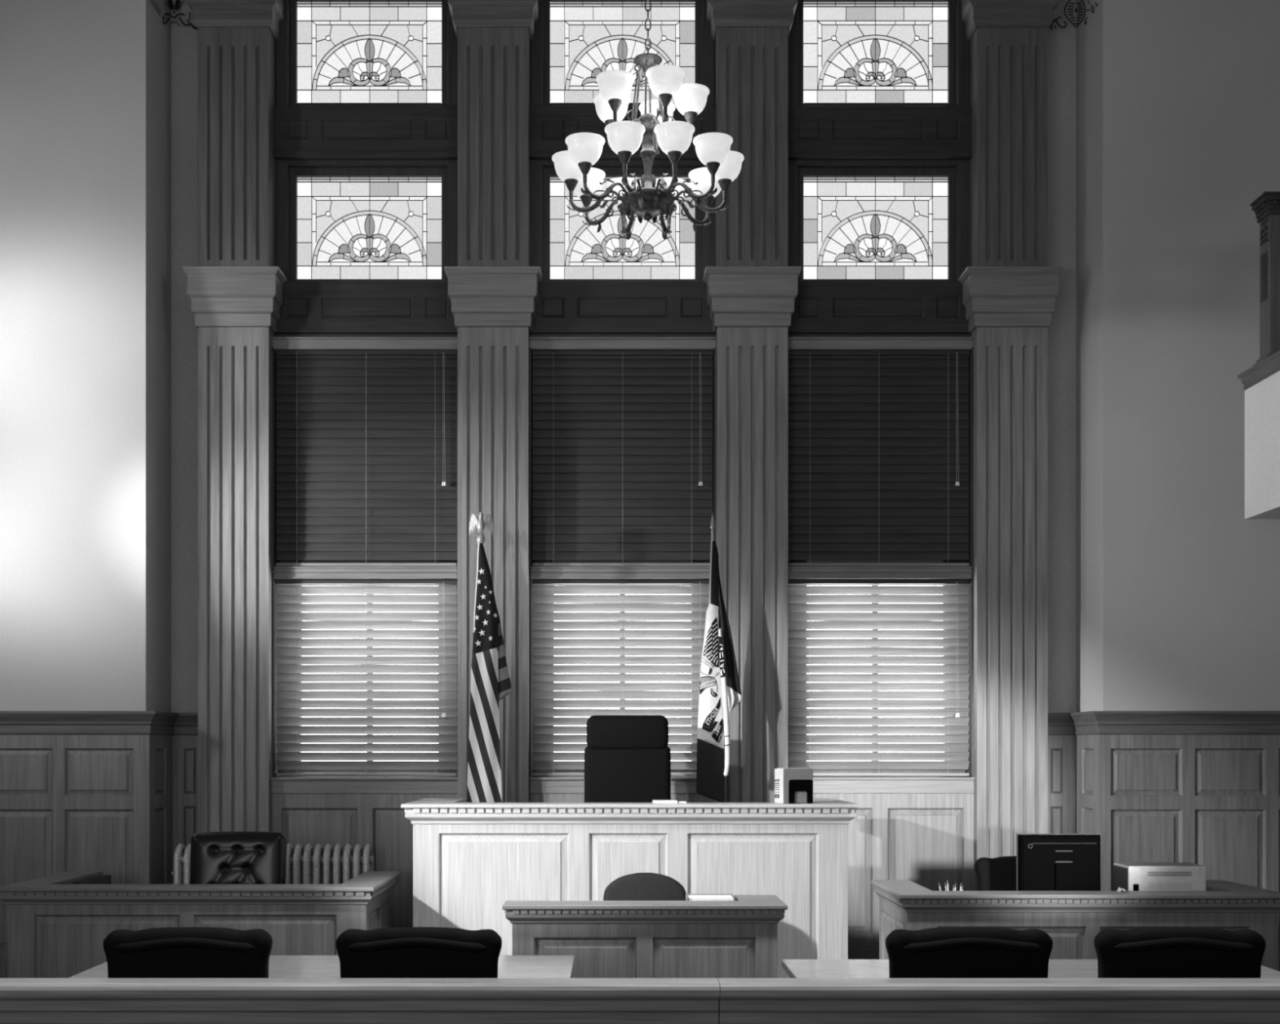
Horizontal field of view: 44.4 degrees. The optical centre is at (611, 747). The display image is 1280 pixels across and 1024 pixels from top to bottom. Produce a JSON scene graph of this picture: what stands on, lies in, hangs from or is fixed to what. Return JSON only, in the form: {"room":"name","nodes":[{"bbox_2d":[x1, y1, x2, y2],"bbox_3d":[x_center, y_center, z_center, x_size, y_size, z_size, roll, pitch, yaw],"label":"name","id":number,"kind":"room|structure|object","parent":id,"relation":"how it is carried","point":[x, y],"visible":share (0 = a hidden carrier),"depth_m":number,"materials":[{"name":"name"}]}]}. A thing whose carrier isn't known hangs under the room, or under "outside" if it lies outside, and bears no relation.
{"room":"courtroom","nodes":[
{"label":"courtroom","id":0,"kind":"room"},
{"bbox_2d":[0,0,171,874],"bbox_3d":[-4.412,-2.015,9.900,3.175,7.200,0.800,0,0,0],"label":"wall","id":1,"kind":"structure","parent":0,"point":[86,85],"depth_m":9.50,"materials":[{"name":"paint"}]},
{"bbox_2d":[0,711,197,977],"bbox_3d":[-4.287,0.681,9.710,3.425,1.808,0.580,0,0,0],"label":"wainscoting","id":2,"kind":"structure","parent":1,"relation":"attached to","point":[122,806],"depth_m":9.47,"materials":[{"name":"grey wood"}]},
{"bbox_2d":[150,0,196,30],"bbox_3d":[-2.733,-4.662,9.794,0.180,0.216,0.425,0,0,0],"label":"trim","id":3,"kind":"structure","parent":1,"relation":"attached to","point":[177,5],"depth_m":10.00,"materials":[{"name":"paint"}]},
{"bbox_2d":[171,0,1075,843],"bbox_3d":[0.075,-2.015,10.175,5.800,7.200,0.250,0,0,0],"label":"wall","id":4,"kind":"structure","parent":0,"point":[1061,42],"depth_m":10.05,"materials":[{"name":"paint"}]},
{"bbox_2d":[182,0,287,832],"bbox_3d":[-2.355,-2.015,9.866,0.595,7.200,0.387,0,0,0],"label":"column","id":5,"kind":"structure","parent":4,"relation":"attached to","point":[234,290],"depth_m":9.75,"materials":[{"name":"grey wood"}]},
{"bbox_2d":[270,106,457,927],"bbox_3d":[-1.548,-2.015,9.950,1.175,7.200,0.300,0,0,0],"label":"trim","id":6,"kind":"structure","parent":4,"relation":"attached to","point":[313,811],"depth_m":9.88,"materials":[{"name":"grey wood"}]},
{"bbox_2d":[275,160,457,281],"bbox_3d":[-1.548,-3.346,9.998,1.175,0.804,0.125,0,0,0],"label":"window","id":7,"kind":"structure","parent":4,"relation":"in","point":[336,220],"depth_m":10.02,"materials":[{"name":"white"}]},
{"bbox_2d":[275,0,457,106],"bbox_3d":[-1.548,-4.458,9.998,1.175,0.814,0.125,0,0,0],"label":"window","id":8,"kind":"structure","parent":4,"relation":"in","point":[328,52],"depth_m":10.02,"materials":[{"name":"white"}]},
{"bbox_2d":[275,350,457,566],"bbox_3d":[-1.548,-1.830,9.886,1.139,1.368,0.067,0,0,0],"label":"blind","id":9,"kind":"object","parent":4,"relation":"attached to","point":[366,445],"visible":1,"depth_m":9.89,"materials":[{"name":"wood"}]},
{"bbox_2d":[279,560,457,776],"bbox_3d":[-1.548,-1.165,10.040,1.151,2.700,0.080,0,0,0],"label":"window","id":10,"kind":"structure","parent":4,"relation":"in","point":[281,771],"depth_m":10.01,"materials":[{"name":"clear glass"}]},
{"bbox_2d":[275,578,457,776],"bbox_3d":[-1.548,-0.450,9.886,1.139,1.253,0.067,0,0,0],"label":"blind","id":11,"kind":"object","parent":10,"relation":"attached to","point":[336,613],"visible":1,"depth_m":9.89,"materials":[{"name":"wood"}]},
{"bbox_2d":[444,0,542,802],"bbox_3d":[-0.740,-2.015,9.866,0.595,7.200,0.387,0,0,0],"label":"trim","id":12,"kind":"structure","parent":4,"relation":"attached to","point":[493,286],"depth_m":9.75,"materials":[{"name":"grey wood"}]},
{"bbox_2d":[532,560,710,776],"bbox_3d":[0.067,-1.165,10.040,1.151,2.700,0.080,0,0,0],"label":"window","id":13,"kind":"structure","parent":4,"relation":"in","point":[534,771],"depth_m":10.05,"materials":[{"name":"clear glass"}]},
{"bbox_2d":[532,578,709,776],"bbox_3d":[0.067,-0.449,9.886,1.139,1.253,0.067,0,0,0],"label":"blind","id":14,"kind":"object","parent":13,"relation":"attached to","point":[566,612],"visible":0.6,"depth_m":9.89,"materials":[{"name":"wood"}]},
{"bbox_2d":[529,160,715,281],"bbox_3d":[0.067,-3.346,9.998,1.175,0.804,0.125,0,0,0],"label":"window","id":15,"kind":"structure","parent":4,"relation":"in","point":[565,248],"depth_m":10.02,"materials":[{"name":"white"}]},
{"bbox_2d":[529,0,715,106],"bbox_3d":[0.067,-4.458,9.998,1.175,0.814,0.125,0,0,0],"label":"window","id":16,"kind":"structure","parent":4,"relation":"in","point":[574,42],"depth_m":10.02,"materials":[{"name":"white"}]},
{"bbox_2d":[528,106,716,802],"bbox_3d":[0.067,-2.015,9.950,1.175,7.200,0.300,0,0,0],"label":"trim","id":17,"kind":"structure","parent":4,"relation":"attached to","point":[570,315],"depth_m":9.90,"materials":[{"name":"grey wood"}]},
{"bbox_2d":[532,350,713,566],"bbox_3d":[0.067,-1.830,9.886,1.139,1.368,0.067,0,0,0],"label":"blind","id":18,"kind":"object","parent":4,"relation":"attached to","point":[622,440],"visible":0.98,"depth_m":9.89,"materials":[{"name":"wood"}]},
{"bbox_2d":[702,0,801,802],"bbox_3d":[0.875,-2.015,9.866,0.595,7.200,0.387,0,0,0],"label":"column","id":19,"kind":"structure","parent":4,"relation":"attached to","point":[752,288],"depth_m":9.75,"materials":[{"name":"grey wood"}]},
{"bbox_2d":[788,560,965,773],"bbox_3d":[1.682,-1.165,10.040,1.151,2.700,0.080,0,0,0],"label":"window","id":20,"kind":"structure","parent":4,"relation":"in","point":[815,771],"depth_m":10.01,"materials":[{"name":"clear glass"}]},
{"bbox_2d":[788,578,969,776],"bbox_3d":[1.682,-0.450,9.886,1.139,1.254,0.067,0,0,0],"label":"blind","id":21,"kind":"object","parent":20,"relation":"attached to","point":[877,641],"visible":0.94,"depth_m":9.89,"materials":[{"name":"wood"}]},
{"bbox_2d":[787,160,969,281],"bbox_3d":[1.682,-3.346,9.998,1.175,0.804,0.125,0,0,0],"label":"window","id":22,"kind":"structure","parent":4,"relation":"in","point":[849,220],"depth_m":10.02,"materials":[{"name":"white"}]},
{"bbox_2d":[787,0,969,106],"bbox_3d":[1.682,-4.458,9.998,1.175,0.814,0.125,0,0,0],"label":"window","id":23,"kind":"structure","parent":4,"relation":"in","point":[841,52],"depth_m":10.02,"materials":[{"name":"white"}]},
{"bbox_2d":[788,350,969,566],"bbox_3d":[1.682,-1.831,9.886,1.139,1.369,0.067,0,0,0],"label":"blind","id":24,"kind":"object","parent":4,"relation":"attached to","point":[878,440],"visible":1,"depth_m":9.89,"materials":[{"name":"wood"}]},
{"bbox_2d":[787,106,974,959],"bbox_3d":[1.682,-2.015,9.950,1.175,7.200,0.300,0,0,0],"label":"trim","id":25,"kind":"structure","parent":4,"relation":"attached to","point":[919,830],"depth_m":9.85,"materials":[{"name":"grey wood"}]},
{"bbox_2d":[958,0,1063,890],"bbox_3d":[2.489,-2.015,9.866,0.595,7.200,0.387,0,0,0],"label":"column","id":26,"kind":"structure","parent":4,"relation":"attached to","point":[1010,290],"depth_m":9.75,"materials":[{"name":"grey wood"}]},
{"bbox_2d":[1075,0,1279,808],"bbox_3d":[4.588,-2.015,9.900,3.225,7.200,0.800,0,0,0],"label":"wall","id":27,"kind":"structure","parent":0,"point":[1178,101],"depth_m":9.50,"materials":[{"name":"paint"}]},
{"bbox_2d":[1050,0,1097,29],"bbox_3d":[2.884,-4.655,9.797,0.178,0.237,0.417,0,0,0],"label":"trim","id":28,"kind":"structure","parent":27,"relation":"attached to","point":[1084,8],"depth_m":10.00,"materials":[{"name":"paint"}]},
{"bbox_2d":[1047,711,1279,971],"bbox_3d":[4.355,0.681,9.710,3.291,1.808,0.580,0,0,0],"label":"wainscoting","id":29,"kind":"structure","parent":27,"relation":"attached to","point":[1202,788],"depth_m":9.47,"materials":[{"name":"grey wood"}]},
{"bbox_2d":[1237,191,1279,519],"bbox_3d":[4.765,-2.143,3.665,2.570,1.747,10.130,0,0,0],"label":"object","id":30,"kind":"structure","parent":0,"point":[1261,381],"depth_m":8.55,"materials":[{"name":"paint"}]},
{"bbox_3d":[0.100,-5.715,4.400,12.200,0.200,11.800,0,0,0],"label":"ceiling","id":31,"kind":"structure","parent":0,"visible":0},
{"bbox_2d":[551,0,744,239],"bbox_3d":[0.172,-4.107,7.500,0.884,3.181,0.919,0,0,-18],"label":"chandelier","id":32,"kind":"object","parent":31,"relation":"hanging from","point":[649,197],"visible":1,"depth_m":7.42,"materials":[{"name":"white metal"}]},
{"bbox_3d":[0.100,1.685,4.400,12.200,0.200,11.800,0,0,0],"label":"floor","id":33,"kind":"structure","parent":0,"visible":0},
{"bbox_2d":[102,926,272,977],"bbox_3d":[-1.435,1.094,5.519,0.598,0.980,0.607,0,0,-2],"label":"chair","id":34,"kind":"object","parent":33,"relation":"on","point":[178,952],"visible":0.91,"depth_m":5.24,"materials":[{"name":"black leather"}]},
{"bbox_2d":[0,871,401,977],"bbox_3d":[-2.145,1.143,8.412,1.900,0.885,1.095,0,0,0],"label":"stand","id":35,"kind":"object","parent":33,"relation":"on","point":[59,924],"visible":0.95,"depth_m":7.91,"materials":[{"name":"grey wood"}]},
{"bbox_2d":[0,871,401,891],"bbox_3d":[-2.145,0.711,8.393,1.900,0.022,1.055,0,0,0],"label":"countertop","id":36,"kind":"structure","parent":35,"relation":"on","point":[368,881],"depth_m":7.94,"materials":[{"name":"grey wood"}]},
{"bbox_2d":[190,831,286,884],"bbox_3d":[-2.049,1.023,8.481,0.681,1.123,0.791,0,0,-2],"label":"leather chair","id":37,"kind":"object","parent":33,"relation":"on","point":[220,857],"visible":0.43,"depth_m":8.58,"materials":[{"name":"leather"}]},
{"bbox_2d":[171,843,373,884],"bbox_3d":[-2.099,1.083,9.585,1.281,1.003,0.210,0,0,0],"label":"radiator","id":38,"kind":"object","parent":33,"relation":"on","point":[308,864],"visible":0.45,"depth_m":9.50,"materials":[{"name":"metal"}]},
{"bbox_2d":[68,955,574,977],"bbox_3d":[-1.065,1.210,5.870,1.830,0.750,0.900,0,0,0],"label":"table","id":39,"kind":"object","parent":33,"relation":"on","point":[279,966],"visible":0.18,"depth_m":5.98,"materials":[{"name":"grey wood"}]},
{"bbox_2d":[335,926,502,977],"bbox_3d":[-0.646,1.094,5.519,0.598,0.980,0.607,0,0,1],"label":"chair","id":40,"kind":"object","parent":33,"relation":"on","point":[404,952],"visible":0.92,"depth_m":5.24,"materials":[{"name":"black leather"}]},
{"bbox_2d":[400,798,860,977],"bbox_3d":[0.099,0.943,8.876,2.453,1.285,1.008,0,0,0],"label":"bench","id":41,"kind":"object","parent":33,"relation":"on","point":[470,859],"visible":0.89,"depth_m":8.43,"materials":[{"name":"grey wood"}]},
{"bbox_2d":[400,798,860,808],"bbox_3d":[0.099,0.311,8.876,2.453,0.022,1.008,0,0,0],"label":"countertop","id":42,"kind":"structure","parent":41,"relation":"on","point":[423,802],"depth_m":8.37,"materials":[{"name":"grey wood"}]},
{"bbox_2d":[652,800,677,803],"bbox_3d":[0.287,0.291,8.520,0.130,0.016,0.160,0,0,0],"label":"notepad","id":43,"kind":"object","parent":41,"relation":"on","point":[653,801],"visible":1,"depth_m":8.44,"materials":[{"name":"paper"}]},
{"bbox_2d":[774,768,777,802],"bbox_3d":[0.973,0.206,8.582,0.164,0.186,0.038,0,0,-16],"label":"book","id":44,"kind":"object","parent":41,"relation":"on","point":[775,769],"visible":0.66,"depth_m":8.56,"materials":[{"name":"paper"}]},
{"bbox_2d":[777,767,805,803],"bbox_3d":[0.984,0.204,8.542,0.169,0.190,0.040,0,0,-16],"label":"book","id":45,"kind":"object","parent":41,"relation":"on","point":[778,769],"visible":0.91,"depth_m":8.52,"materials":[{"name":"paper"}]},
{"bbox_2d":[777,778,779,798],"bbox_3d":[0.904,0.221,8.519,0.002,0.103,0.030,0,0,-16],"label":"print","id":46,"kind":"object","parent":45,"relation":"attached to","point":[778,780],"depth_m":8.52},
{"bbox_2d":[779,768,813,803],"bbox_3d":[0.998,0.205,8.494,0.175,0.188,0.052,0,0,-16],"label":"book","id":47,"kind":"object","parent":41,"relation":"on","point":[785,774],"visible":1,"depth_m":8.47,"materials":[{"name":"grey paper"}]},
{"bbox_2d":[788,779,813,803],"bbox_3d":[1.019,0.235,8.467,0.140,0.128,0.004,0,0,-16],"label":"bookend","id":48,"kind":"object","parent":41,"relation":"on","point":[794,785],"visible":1,"depth_m":8.46,"materials":[{"name":"black plastic"}]},
{"bbox_2d":[0,977,1279,1023],"bbox_3d":[0.100,1.160,4.942,8.600,0.850,0.136,0,0,0],"label":"rail","id":49,"kind":"object","parent":33,"relation":"on","point":[22,1000],"visible":1,"depth_m":4.91,"materials":[{"name":"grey wood"}]},
{"bbox_2d":[603,872,685,900],"bbox_3d":[0.171,1.106,7.796,0.573,0.957,0.712,0,0,-2],"label":"chair","id":50,"kind":"object","parent":33,"relation":"on","point":[637,886],"visible":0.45,"depth_m":7.85,"materials":[{"name":"grey fabric"}]},
{"bbox_2d":[502,894,787,978],"bbox_3d":[0.147,1.143,7.234,1.273,0.885,0.492,0,0,0],"label":"desk","id":51,"kind":"object","parent":33,"relation":"on","point":[737,938],"visible":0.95,"depth_m":7.03,"materials":[{"name":"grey wood"}]},
{"bbox_2d":[502,894,787,909],"bbox_3d":[0.147,0.711,7.234,1.273,0.022,0.492,0,0,0],"label":"countertop","id":52,"kind":"structure","parent":51,"relation":"on","point":[742,901],"depth_m":6.99,"materials":[{"name":"grey wood"}]},
{"bbox_2d":[685,893,735,900],"bbox_3d":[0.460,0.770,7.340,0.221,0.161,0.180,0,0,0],"label":"notepad","id":53,"kind":"object","parent":51,"relation":"on","point":[689,896],"visible":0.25,"depth_m":7.34,"materials":[{"name":"paper"}]},
{"bbox_2d":[885,926,1053,977],"bbox_3d":[1.196,1.094,5.519,0.598,0.980,0.607,0,0,-2],"label":"chair","id":54,"kind":"object","parent":33,"relation":"on","point":[957,952],"visible":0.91,"depth_m":5.24,"materials":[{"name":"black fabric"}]},
{"bbox_2d":[974,855,1016,890],"bbox_3d":[2.219,1.082,8.162,0.573,1.005,0.608,0,0,-3],"label":"desk chair","id":55,"kind":"object","parent":33,"relation":"on","point":[997,873],"visible":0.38,"depth_m":8.34,"materials":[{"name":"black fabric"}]},
{"bbox_2d":[781,959,1279,977],"bbox_3d":[1.585,1.210,5.810,1.830,0.750,0.780,0,0,0],"label":"table","id":56,"kind":"object","parent":33,"relation":"on","point":[794,968],"visible":0.19,"depth_m":5.91,"materials":[{"name":"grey wood"}]},
{"bbox_2d":[871,880,1279,970],"bbox_3d":[2.309,1.143,7.902,1.872,0.885,0.835,0,0,0],"label":"desk","id":57,"kind":"object","parent":33,"relation":"on","point":[1073,919],"visible":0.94,"depth_m":7.53,"materials":[{"name":"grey wood"}]},
{"bbox_2d":[1016,833,1100,890],"bbox_3d":[2.245,0.643,7.850,0.416,0.424,0.176,0,0,0],"label":"computer monitor","id":58,"kind":"object","parent":57,"relation":"on","point":[1044,861],"visible":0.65,"depth_m":7.83,"materials":[{"name":"black plastic"}]},
{"bbox_2d":[871,880,1279,898],"bbox_3d":[2.309,0.711,7.902,1.872,0.022,0.835,0,0,0],"label":"countertop","id":59,"kind":"structure","parent":57,"relation":"on","point":[901,889],"depth_m":7.54,"materials":[{"name":"grey wood"}]},
{"bbox_2d":[1116,887,1125,892],"bbox_3d":[2.479,0.689,7.625,0.034,0.021,0.050,0,0,0],"label":"note","id":60,"kind":"object","parent":57,"relation":"on","point":[1119,889],"visible":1,"depth_m":7.62,"materials":[{"name":"paper"}]},
{"bbox_2d":[1113,862,1205,890],"bbox_3d":[2.745,0.718,7.871,0.385,0.270,0.248,0,0,0],"label":"printer","id":61,"kind":"object","parent":57,"relation":"on","point":[1128,876],"visible":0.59,"depth_m":7.75,"materials":[{"name":"plastic"}]},
{"bbox_2d":[1133,884,1138,890],"bbox_3d":[2.590,0.692,7.750,0.028,0.037,0.005,0,0,0],"label":"power socket","id":62,"kind":"object","parent":61,"relation":"attached to","point":[1135,886],"depth_m":7.75,"materials":[{"name":"black plastic"}]},
{"bbox_2d":[1147,871,1191,875],"bbox_3d":[2.755,0.652,7.748,0.217,0.081,0.004,0,0,0],"label":"vent grille","id":63,"kind":"object","parent":61,"relation":"attached to","point":[1149,873],"depth_m":7.75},
{"bbox_2d":[1093,926,1265,977],"bbox_3d":[1.920,1.094,5.519,0.598,0.980,0.607,0,0,2],"label":"chair","id":64,"kind":"object","parent":33,"relation":"on","point":[1161,952],"visible":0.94,"depth_m":5.24,"materials":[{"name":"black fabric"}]},
{"bbox_3d":[0.750,1.468,9.230,3.900,0.235,1.400,0,0,0],"label":"platform","id":65,"kind":"object","parent":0,"visible":0},
{"bbox_2d":[466,511,511,802],"bbox_3d":[-0.792,-0.028,9.460,0.330,2.786,0.330,0,0,-44],"label":"flag","id":66,"kind":"object","parent":65,"relation":"on","point":[491,682],"visible":0.86,"depth_m":9.45,"materials":[{"name":"multicoloured fabric"}]},
{"bbox_2d":[584,715,671,802],"bbox_3d":[0.090,0.587,9.016,0.616,1.554,0.792,0,0,0],"label":"chair","id":67,"kind":"object","parent":65,"relation":"on","point":[628,757],"visible":0.31,"depth_m":9.05,"materials":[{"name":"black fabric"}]},
{"bbox_2d":[586,715,668,749],"bbox_3d":[0.090,-0.088,9.103,0.474,0.203,0.117,0,0,0],"label":"cushion","id":68,"kind":"object","parent":67,"relation":"on","point":[603,731],"depth_m":9.05,"materials":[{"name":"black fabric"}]},
{"bbox_2d":[584,746,671,802],"bbox_3d":[0.090,0.301,9.093,0.500,0.628,0.138,0,0,0],"label":"cushion","id":69,"kind":"object","parent":67,"relation":"on","point":[613,774],"depth_m":9.05,"materials":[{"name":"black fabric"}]},
{"bbox_2d":[696,514,742,802],"bbox_3d":[0.619,-0.016,9.440,0.330,2.762,0.330,0,0,0],"label":"state flag","id":70,"kind":"object","parent":65,"relation":"on","point":[719,681],"visible":0.97,"depth_m":9.43,"materials":[{"name":"multicoloured fabric"}]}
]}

